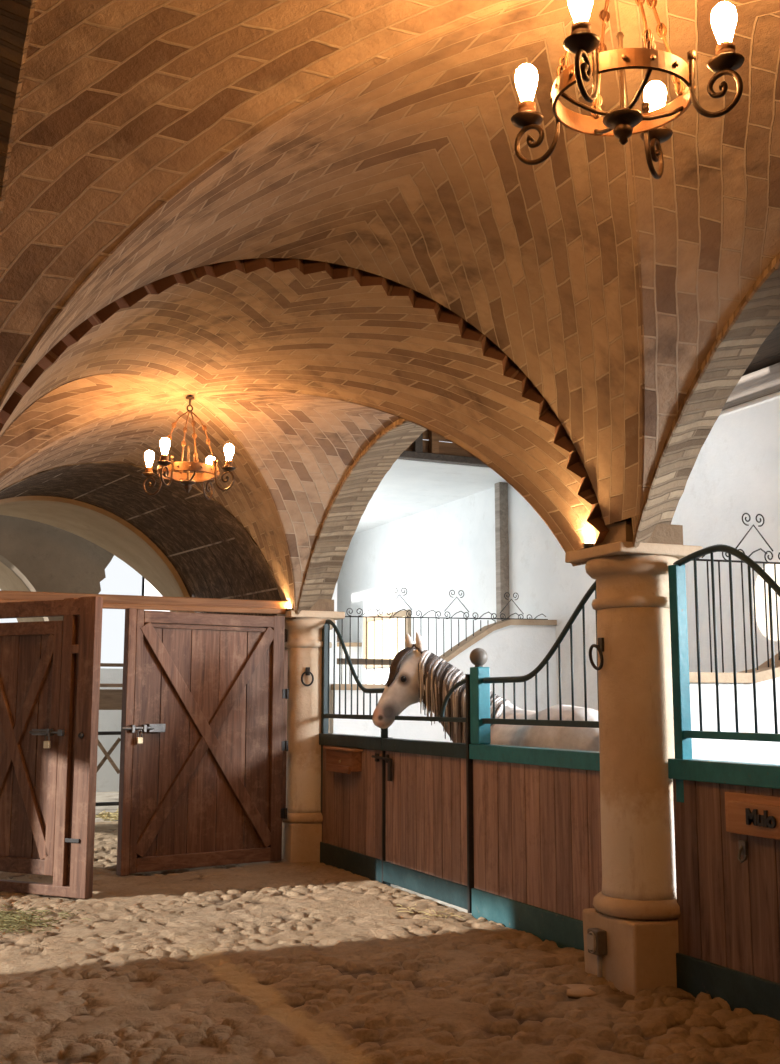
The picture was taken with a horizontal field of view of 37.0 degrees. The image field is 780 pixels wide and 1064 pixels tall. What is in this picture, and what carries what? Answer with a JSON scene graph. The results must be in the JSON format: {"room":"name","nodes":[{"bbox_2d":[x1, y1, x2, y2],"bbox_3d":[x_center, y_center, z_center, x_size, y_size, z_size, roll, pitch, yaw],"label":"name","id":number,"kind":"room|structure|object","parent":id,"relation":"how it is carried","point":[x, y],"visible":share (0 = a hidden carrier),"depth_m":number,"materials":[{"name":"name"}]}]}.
{"room":"farm building","nodes":[
{"label":"farm building","id":0,"kind":"room"},
{"bbox_2d":[0,0,35,228],"bbox_3d":[-2.203,-1.315,5.519,0.460,2.514,10.859,4,-9,-24],"label":"wall","id":1,"kind":"structure","parent":0,"point":[16,16],"depth_m":3.99,"materials":[{"name":"brick"}]},
{"bbox_2d":[0,562,42,621],"bbox_3d":[-7.301,0.860,16.722,4.400,2.200,2.600,4,-9,-24],"label":"wall","id":2,"kind":"structure","parent":0,"point":[9,581],"depth_m":17.52,"materials":[{"name":"beige paint"}]},
{"bbox_2d":[0,515,113,620],"bbox_3d":[-5.110,1.664,15.997,2.800,4.400,0.500,4,-9,-24],"label":"wall","id":3,"kind":"structure","parent":0,"point":[45,557],"depth_m":16.11,"materials":[{"name":"grey paint"}]},
{"bbox_2d":[0,502,186,611],"bbox_3d":[-4.582,0.898,13.328,6.046,2.530,1.950,4,-9,-24],"label":"ceiling","id":4,"kind":"structure","parent":0,"point":[93,527],"depth_m":13.94,"materials":[{"name":"beige paint"}]},
{"bbox_2d":[0,496,194,612],"bbox_3d":[-5.136,0.882,13.117,7.770,5.320,2.120,4,-9,-24],"label":"wall","id":5,"kind":"structure","parent":0,"point":[164,560],"depth_m":13.07,"materials":[{"name":"beige paint"}]},
{"bbox_2d":[96,668,122,791],"bbox_3d":[-4.822,3.553,20.732,7.500,2.220,0.300,4,-9,-24],"label":"wall","id":6,"kind":"structure","parent":0,"point":[107,780],"depth_m":20.50,"materials":[{"name":"white paint"}]},
{"bbox_2d":[0,463,286,649],"bbox_3d":[-3.189,0.557,11.834,3.882,2.221,1.980,4,-9,-24],"label":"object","id":7,"kind":"structure","parent":0,"point":[210,550],"depth_m":12.21,"materials":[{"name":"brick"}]},
{"bbox_2d":[0,462,286,629],"bbox_3d":[-2.659,0.238,11.158,4.299,2.577,0.100,4,-9,-24],"label":"arch trim","id":8,"kind":"structure","parent":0,"point":[19,481],"depth_m":11.15,"materials":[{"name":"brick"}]},
{"bbox_2d":[142,576,169,611],"bbox_3d":[-3.619,2.036,18.563,0.090,4.600,3.000,4,-9,-24],"label":"wall","id":9,"kind":"structure","parent":0,"point":[149,590],"depth_m":19.56,"materials":[{"name":"white paint"}]},
{"bbox_2d":[95,791,471,914],"bbox_3d":[-6.695,4.147,16.854,26.000,0.230,43.000,4,-9,-24],"label":"floor","id":10,"kind":"structure","parent":0,"point":[100,796],"depth_m":16.88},
{"bbox_2d":[95,808,118,820],"bbox_3d":[-3.252,3.744,15.549,1.421,0.243,1.247,4,-9,-24],"label":"litter","id":11,"kind":"object","parent":10,"relation":"on","point":[111,817],"visible":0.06,"depth_m":15.35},
{"bbox_2d":[96,663,122,807],"bbox_3d":[-4.149,3.001,17.153,1.750,2.125,0.145,4,-9,-24],"label":"railing","id":12,"kind":"object","parent":10,"relation":"on","point":[109,699],"visible":0.05,"depth_m":17.16,"materials":[{"name":"brown wood"}]},
{"bbox_2d":[277,610,344,861],"bbox_3d":[-0.827,2.039,11.633,0.574,2.468,0.574,4,-9,-24],"label":"stone column","id":13,"kind":"structure","parent":10,"relation":"on","point":[302,828],"depth_m":11.44,"materials":[{"name":"stone"}]},
{"bbox_2d":[116,608,288,875],"bbox_3d":[-1.715,1.923,10.872,1.706,2.355,0.152,6,-10,-35],"label":"gate","id":14,"kind":"object","parent":13,"relation":"attached to","point":[206,693],"visible":1,"depth_m":10.84,"materials":[{"name":"brown wood"}]},
{"bbox_2d":[136,730,142,743],"bbox_3d":[-2.237,1.831,10.419,0.056,0.127,0.027,6,-10,-34],"label":"padlock","id":15,"kind":"object","parent":14,"relation":"hanging from","point":[139,740],"visible":1,"depth_m":10.41,"materials":[{"name":"gold metal"}]},
{"bbox_2d":[301,667,313,685],"bbox_3d":[-0.812,1.427,11.481,0.129,0.188,0.091,0,-8,0],"label":"ring","id":16,"kind":"object","parent":13,"relation":"attached to","point":[307,669],"visible":1,"depth_m":11.45,"materials":[{"name":"black metal"}]},
{"bbox_2d":[319,619,391,885],"bbox_3d":[-0.341,1.956,10.807,0.115,2.372,1.550,4,-9,-24],"label":"wall","id":17,"kind":"structure","parent":10,"relation":"on","point":[351,804],"depth_m":10.72,"materials":[{"name":"brown wood"}]},
{"bbox_2d":[323,746,362,773],"bbox_3d":[-0.439,2.109,10.778,0.120,0.220,0.700,4,-9,-24],"label":"box","id":18,"kind":"object","parent":17,"relation":"attached to","point":[338,759],"visible":1,"depth_m":10.64,"materials":[{"name":"brown wood"}]},
{"bbox_2d":[371,674,473,912],"bbox_3d":[0.260,2.037,9.406,0.141,1.730,1.750,4,-9,-24],"label":"door","id":19,"kind":"structure","parent":17,"relation":"in","point":[428,828],"depth_m":9.19,"materials":[{"name":"brown wood"}]},
{"bbox_2d":[372,632,599,751],"bbox_3d":[0.971,1.800,9.059,0.876,2.149,2.751,6,-10,-35],"label":"horse","id":20,"kind":"object","parent":10,"relation":"on","point":[416,674],"visible":0.4,"depth_m":9.64},
{"bbox_2d":[469,544,779,1020],"bbox_3d":[1.599,1.307,6.506,0.155,2.422,4.765,4,-9,-24],"label":"partition","id":21,"kind":"structure","parent":10,"relation":"on","point":[728,920],"depth_m":6.46,"materials":[{"name":"brown wood"}]},
{"bbox_2d":[470,648,490,743],"bbox_3d":[0.664,1.216,8.658,0.136,0.707,0.143,4,-9,-24],"label":"gate post","id":22,"kind":"object","parent":21,"relation":"on","point":[480,733],"visible":1,"depth_m":8.60,"materials":[{"name":"teal metal"}]},
{"bbox_2d":[737,840,748,862],"bbox_3d":[1.780,1.611,5.867,0.054,0.104,0.086,4,-9,-24],"label":"wall hook","id":23,"kind":"object","parent":21,"relation":"attached to","point":[743,845],"visible":1,"depth_m":5.87,"materials":[{"name":"metal"}]},
{"bbox_2d":[725,792,779,839],"bbox_3d":[1.891,1.390,5.649,0.055,0.200,0.800,4,-9,-24],"label":"board","id":24,"kind":"object","parent":21,"relation":"attached to","point":[746,814],"visible":1,"depth_m":5.80,"materials":[{"name":"brown wood"}]},
{"bbox_2d":[565,541,702,995],"bbox_3d":[1.422,1.321,6.663,0.575,2.466,0.574,4,-9,-24],"label":"stone column","id":25,"kind":"structure","parent":10,"relation":"on","point":[638,909],"depth_m":6.50,"materials":[{"name":"stone"}]},
{"bbox_2d":[583,542,593,548],"bbox_3d":[1.160,0.077,6.803,0.060,0.038,0.060,4,-9,-24],"label":"uplight","id":26,"kind":"object","parent":25,"relation":"on","point":[586,544],"visible":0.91,"depth_m":6.78,"materials":[{"name":"black metal"}]},
{"bbox_2d":[589,638,603,669],"bbox_3d":[1.201,0.699,6.676,0.091,0.188,0.129,4,-9,-24],"label":"ring","id":27,"kind":"object","parent":25,"relation":"attached to","point":[600,647],"visible":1,"depth_m":6.67,"materials":[{"name":"black metal"}]},
{"bbox_2d":[587,928,606,977],"bbox_3d":[1.143,2.352,6.443,0.080,0.295,0.100,4,-9,-24],"label":"outlet box","id":28,"kind":"object","parent":25,"relation":"attached to","point":[596,937],"visible":1,"depth_m":6.42,"materials":[{"name":"grey plastic"}]},
{"bbox_2d":[0,267,599,619],"bbox_3d":[-1.488,-0.302,8.611,3.480,1.469,5.560,4,-9,-24],"label":"ceiling","id":29,"kind":"structure","parent":0,"point":[293,370],"depth_m":7.64,"materials":[{"name":"brick"}]},
{"bbox_2d":[142,395,235,499],"bbox_3d":[-1.500,-0.676,8.693,0.588,0.786,0.588,4,-9,-24],"label":"chandelier","id":30,"kind":"object","parent":29,"relation":"hanging from","point":[210,473],"visible":1,"depth_m":8.61,"materials":[{"name":"brown metal"}]},
{"bbox_2d":[145,467,152,472],"bbox_3d":[-1.817,-0.465,8.778,0.058,0.050,0.058,4,-9,-24],"label":"socket","id":31,"kind":"object","parent":30,"relation":"attached to","point":[147,469],"depth_m":8.76,"materials":[{"name":"brown metal"}]},
{"bbox_2d":[161,454,168,460],"bbox_3d":[-1.615,-0.527,8.351,0.058,0.050,0.058,4,-9,-24],"label":"socket","id":32,"kind":"object","parent":30,"relation":"attached to","point":[164,457],"depth_m":8.33,"materials":[{"name":"brown metal"}]},
{"bbox_2d":[225,460,232,465],"bbox_3d":[-1.183,-0.498,8.550,0.058,0.050,0.058,4,-9,-24],"label":"socket","id":33,"kind":"object","parent":30,"relation":"attached to","point":[228,462],"depth_m":8.53,"materials":[{"name":"brown metal"}]},
{"bbox_2d":[329,583,336,732],"bbox_3d":[-0.847,1.154,12.482,0.090,4.600,1.280,4,-9,-24],"label":"wall","id":34,"kind":"structure","parent":0,"point":[334,597],"depth_m":11.88,"materials":[{"name":"white paint"}]},
{"bbox_2d":[337,647,360,683],"bbox_3d":[-1.681,2.874,17.307,2.640,2.380,0.160,4,-9,-24],"label":"wall","id":35,"kind":"structure","parent":0,"point":[354,650],"depth_m":17.82,"materials":[{"name":"white paint"}]},
{"bbox_2d":[337,642,361,646],"bbox_3d":[-1.681,2.023,17.430,2.640,0.780,0.220,4,-9,-24],"label":"trim","id":36,"kind":"structure","parent":35,"relation":"attached to","point":[347,644],"depth_m":17.86,"materials":[{"name":"wood"}]},
{"bbox_2d":[0,0,779,542],"bbox_3d":[0.738,-1.097,3.741,3.480,1.514,5.255,4,-9,-24],"label":"ceiling","id":37,"kind":"structure","parent":0,"point":[154,140],"depth_m":4.84,"materials":[{"name":"brick"}]},
{"bbox_2d":[511,0,743,178],"bbox_3d":[0.700,-1.532,3.545,0.547,0.750,0.547,2,-8,-13],"label":"chandelier","id":38,"kind":"object","parent":37,"relation":"hanging from","point":[623,122],"visible":1,"depth_m":3.46,"materials":[{"name":"brown metal"}]},
{"bbox_2d":[518,100,535,111],"bbox_3d":[0.433,-1.331,3.683,0.058,0.050,0.058,4,-9,-24],"label":"socket","id":39,"kind":"object","parent":38,"relation":"attached to","point":[525,105],"depth_m":3.66,"materials":[{"name":"brown metal"}]},
{"bbox_2d":[571,21,591,34],"bbox_3d":[0.535,-1.393,3.256,0.058,0.050,0.058,4,-9,-24],"label":"socket","id":40,"kind":"object","parent":38,"relation":"attached to","point":[579,27],"depth_m":3.23,"materials":[{"name":"brown metal"}]},
{"bbox_2d":[715,41,735,55],"bbox_3d":[0.966,-1.379,3.357,0.058,0.050,0.058,4,-9,-24],"label":"socket","id":41,"kind":"object","parent":38,"relation":"attached to","point":[723,48],"depth_m":3.33,"materials":[{"name":"brown metal"}]},
{"bbox_2d":[0,821,779,1063],"bbox_3d":[-2.726,2.833,8.877,5.790,0.064,11.800,4,-9,-24],"label":"floor","id":42,"kind":"structure","parent":0,"point":[283,961],"depth_m":6.25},
{"bbox_2d":[0,901,89,935],"bbox_3d":[-2.762,2.704,8.150,1.238,0.046,1.398,4,-9,-24],"label":"hay","id":43,"kind":"object","parent":42,"relation":"on","point":[9,918],"visible":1,"depth_m":8.10},
{"bbox_2d":[0,596,102,898],"bbox_3d":[-3.189,1.742,9.625,1.856,2.355,0.133,-4,-9,26],"label":"gate","id":44,"kind":"object","parent":42,"relation":"on","point":[50,670],"visible":1,"depth_m":9.41,"materials":[{"name":"brown wood"}]},
{"bbox_2d":[43,732,50,747],"bbox_3d":[-2.747,1.669,9.334,0.056,0.127,0.027,-4,-9,25],"label":"padlock","id":45,"kind":"object","parent":44,"relation":"hanging from","point":[46,744],"visible":1,"depth_m":9.32,"materials":[{"name":"gold metal"}]},
{"bbox_2d":[0,590,288,807],"bbox_3d":[-2.583,1.847,10.765,3.470,2.535,0.170,4,-9,-24],"label":"surround","id":46,"kind":"object","parent":42,"relation":"on","point":[163,603],"visible":0.41,"depth_m":11.14,"materials":[{"name":"brown wood"}]},
{"bbox_2d":[396,904,465,918],"bbox_3d":[0.272,2.740,8.408,0.340,0.035,0.692,4,-9,-24],"label":"straw wisps","id":47,"kind":"object","parent":42,"relation":"on","point":[398,904],"visible":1,"depth_m":8.34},
{"bbox_2d":[561,984,596,997],"bbox_3d":[1.009,2.452,6.231,0.240,0.024,0.240,4,-9,-24],"label":"stone","id":48,"kind":"object","parent":42,"relation":"on","point":[576,990],"visible":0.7,"depth_m":6.17,"materials":[{"name":"beige stone"}]},
{"bbox_2d":[355,459,507,533],"bbox_3d":[-1.192,-0.263,16.876,2.870,0.135,8.640,4,-9,-24],"label":"ceiling","id":49,"kind":"structure","parent":0,"point":[410,487],"depth_m":14.42,"materials":[{"name":"white paint"}]},
{"bbox_2d":[331,625,556,741],"bbox_3d":[0.601,2.148,12.300,2.640,2.380,0.160,4,-9,-24],"label":"wall","id":50,"kind":"structure","parent":0,"point":[512,650],"depth_m":12.58,"materials":[{"name":"white paint"}]},
{"bbox_2d":[331,619,556,689],"bbox_3d":[0.601,1.297,12.424,2.640,0.780,0.220,4,-9,-24],"label":"trim","id":51,"kind":"structure","parent":50,"relation":"attached to","point":[449,655],"depth_m":12.52,"materials":[{"name":"wood"}]},
{"bbox_2d":[341,587,547,683],"bbox_3d":[0.606,1.126,12.450,2.530,1.027,0.014,4,-9,-24],"label":"iron grille","id":52,"kind":"object","parent":51,"relation":"on","point":[350,616],"visible":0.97,"depth_m":12.30,"materials":[{"name":"black metal"}]},
{"bbox_2d":[297,252,779,613],"bbox_3d":[1.356,-1.071,7.194,0.460,2.514,11.016,4,-9,-24],"label":"arches","id":53,"kind":"structure","parent":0,"point":[756,316],"depth_m":6.59,"materials":[{"name":"brick"}]},
{"bbox_2d":[0,258,612,546],"bbox_3d":[-0.364,-0.710,6.153,3.677,1.569,0.105,4,-9,-24],"label":"trim","id":54,"kind":"structure","parent":53,"relation":"attached to","point":[562,439],"depth_m":6.33,"materials":[{"name":"brick"}]},
{"bbox_2d":[337,391,779,710],"bbox_3d":[2.977,1.054,10.626,0.200,4.265,23.000,4,-9,-24],"label":"wall","id":55,"kind":"structure","parent":0,"point":[431,553],"depth_m":13.00,"materials":[{"name":"white paint"}]},
{"bbox_2d":[337,658,392,664],"bbox_3d":[-0.599,1.550,13.957,1.550,0.070,0.080,4,-9,-24],"label":"rail","id":56,"kind":"object","parent":55,"relation":"attached to","point":[354,661],"visible":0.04,"depth_m":14.06,"materials":[{"name":"brown wood"}]},
{"bbox_2d":[363,610,410,667],"bbox_3d":[-0.052,1.583,17.040,0.060,0.780,1.600,4,-9,-24],"label":"window","id":57,"kind":"structure","parent":55,"relation":"in","point":[370,621],"depth_m":17.09,"materials":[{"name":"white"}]},
{"bbox_2d":[495,482,509,621],"bbox_3d":[1.347,1.467,13.825,0.120,4.165,0.120,4,-9,-24],"label":"wall post","id":58,"kind":"object","parent":55,"relation":"attached to","point":[501,488],"visible":0.44,"depth_m":13.96,"materials":[{"name":"grey wood"}]},
{"bbox_2d":[722,362,779,409],"bbox_3d":[4.702,-1.729,6.994,0.340,0.190,14.300,4,-9,-24],"label":"beam","id":59,"kind":"structure","parent":55,"relation":"on","point":[763,382],"depth_m":10.03,"materials":[{"name":"grey wood"}]},
{"bbox_2d":[398,429,487,466],"bbox_3d":[0.525,-1.248,12.938,2.660,0.955,0.145,4,-9,-24],"label":"roof truss","id":60,"kind":"object","parent":59,"relation":"on","point":[430,449],"visible":0.12,"depth_m":12.86,"materials":[{"name":"brown wood"}]},
{"bbox_2d":[753,564,779,640],"bbox_3d":[3.243,0.589,9.840,0.020,0.660,0.480,4,-9,-24],"label":"window","id":61,"kind":"structure","parent":55,"relation":"in","point":[769,568],"depth_m":9.90,"materials":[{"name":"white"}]},
{"bbox_2d":[690,677,779,764],"bbox_3d":[2.817,1.443,7.438,2.640,2.380,0.160,4,-9,-24],"label":"wall","id":62,"kind":"structure","parent":0,"point":[764,752],"depth_m":7.06,"materials":[{"name":"white paint"}]},
{"bbox_2d":[689,653,779,682],"bbox_3d":[2.817,0.592,7.561,2.640,0.780,0.220,4,-9,-24],"label":"trim","id":63,"kind":"structure","parent":62,"relation":"attached to","point":[764,673],"depth_m":7.10,"materials":[{"name":"stone"}]},
{"bbox_2d":[692,552,746,672],"bbox_3d":[2.047,0.496,7.224,0.407,0.745,0.014,4,-9,-24],"label":"iron grille","id":64,"kind":"object","parent":63,"relation":"on","point":[737,561],"depth_m":7.23,"materials":[{"name":"black metal"}]},
{"bbox_2d":[752,569,757,669],"bbox_3d":[2.293,0.549,7.328,0.014,0.628,0.014,4,-9,-24],"label":"iron grille","id":65,"kind":"object","parent":63,"relation":"on","point":[752,569],"depth_m":7.33,"materials":[{"name":"black metal"}]},
{"bbox_2d":[736,513,779,581],"bbox_3d":[2.337,0.098,7.414,0.349,0.427,0.014,4,-9,-24],"label":"iron grille","id":66,"kind":"object","parent":63,"relation":"on","point":[761,562],"depth_m":7.43,"materials":[{"name":"black metal"}]},
{"bbox_2d":[764,581,768,666],"bbox_3d":[2.375,0.580,7.361,0.014,0.536,0.014,4,-9,-24],"label":"iron grille","id":67,"kind":"object","parent":63,"relation":"on","point":[764,581],"depth_m":7.36,"materials":[{"name":"black metal"}]},
{"bbox_2d":[775,592,779,659],"bbox_3d":[2.457,0.596,7.396,0.014,0.424,0.014,4,-9,-24],"label":"iron grille","id":68,"kind":"object","parent":63,"relation":"on","point":[775,592],"depth_m":7.39,"materials":[{"name":"black metal"}]},
{"bbox_2d":[742,321,779,375],"bbox_3d":[3.548,-2.267,6.546,2.868,0.814,14.300,4,-9,-24],"label":"ceiling","id":69,"kind":"structure","parent":0,"point":[768,354],"depth_m":9.79,"materials":[{"name":"grey paint"}]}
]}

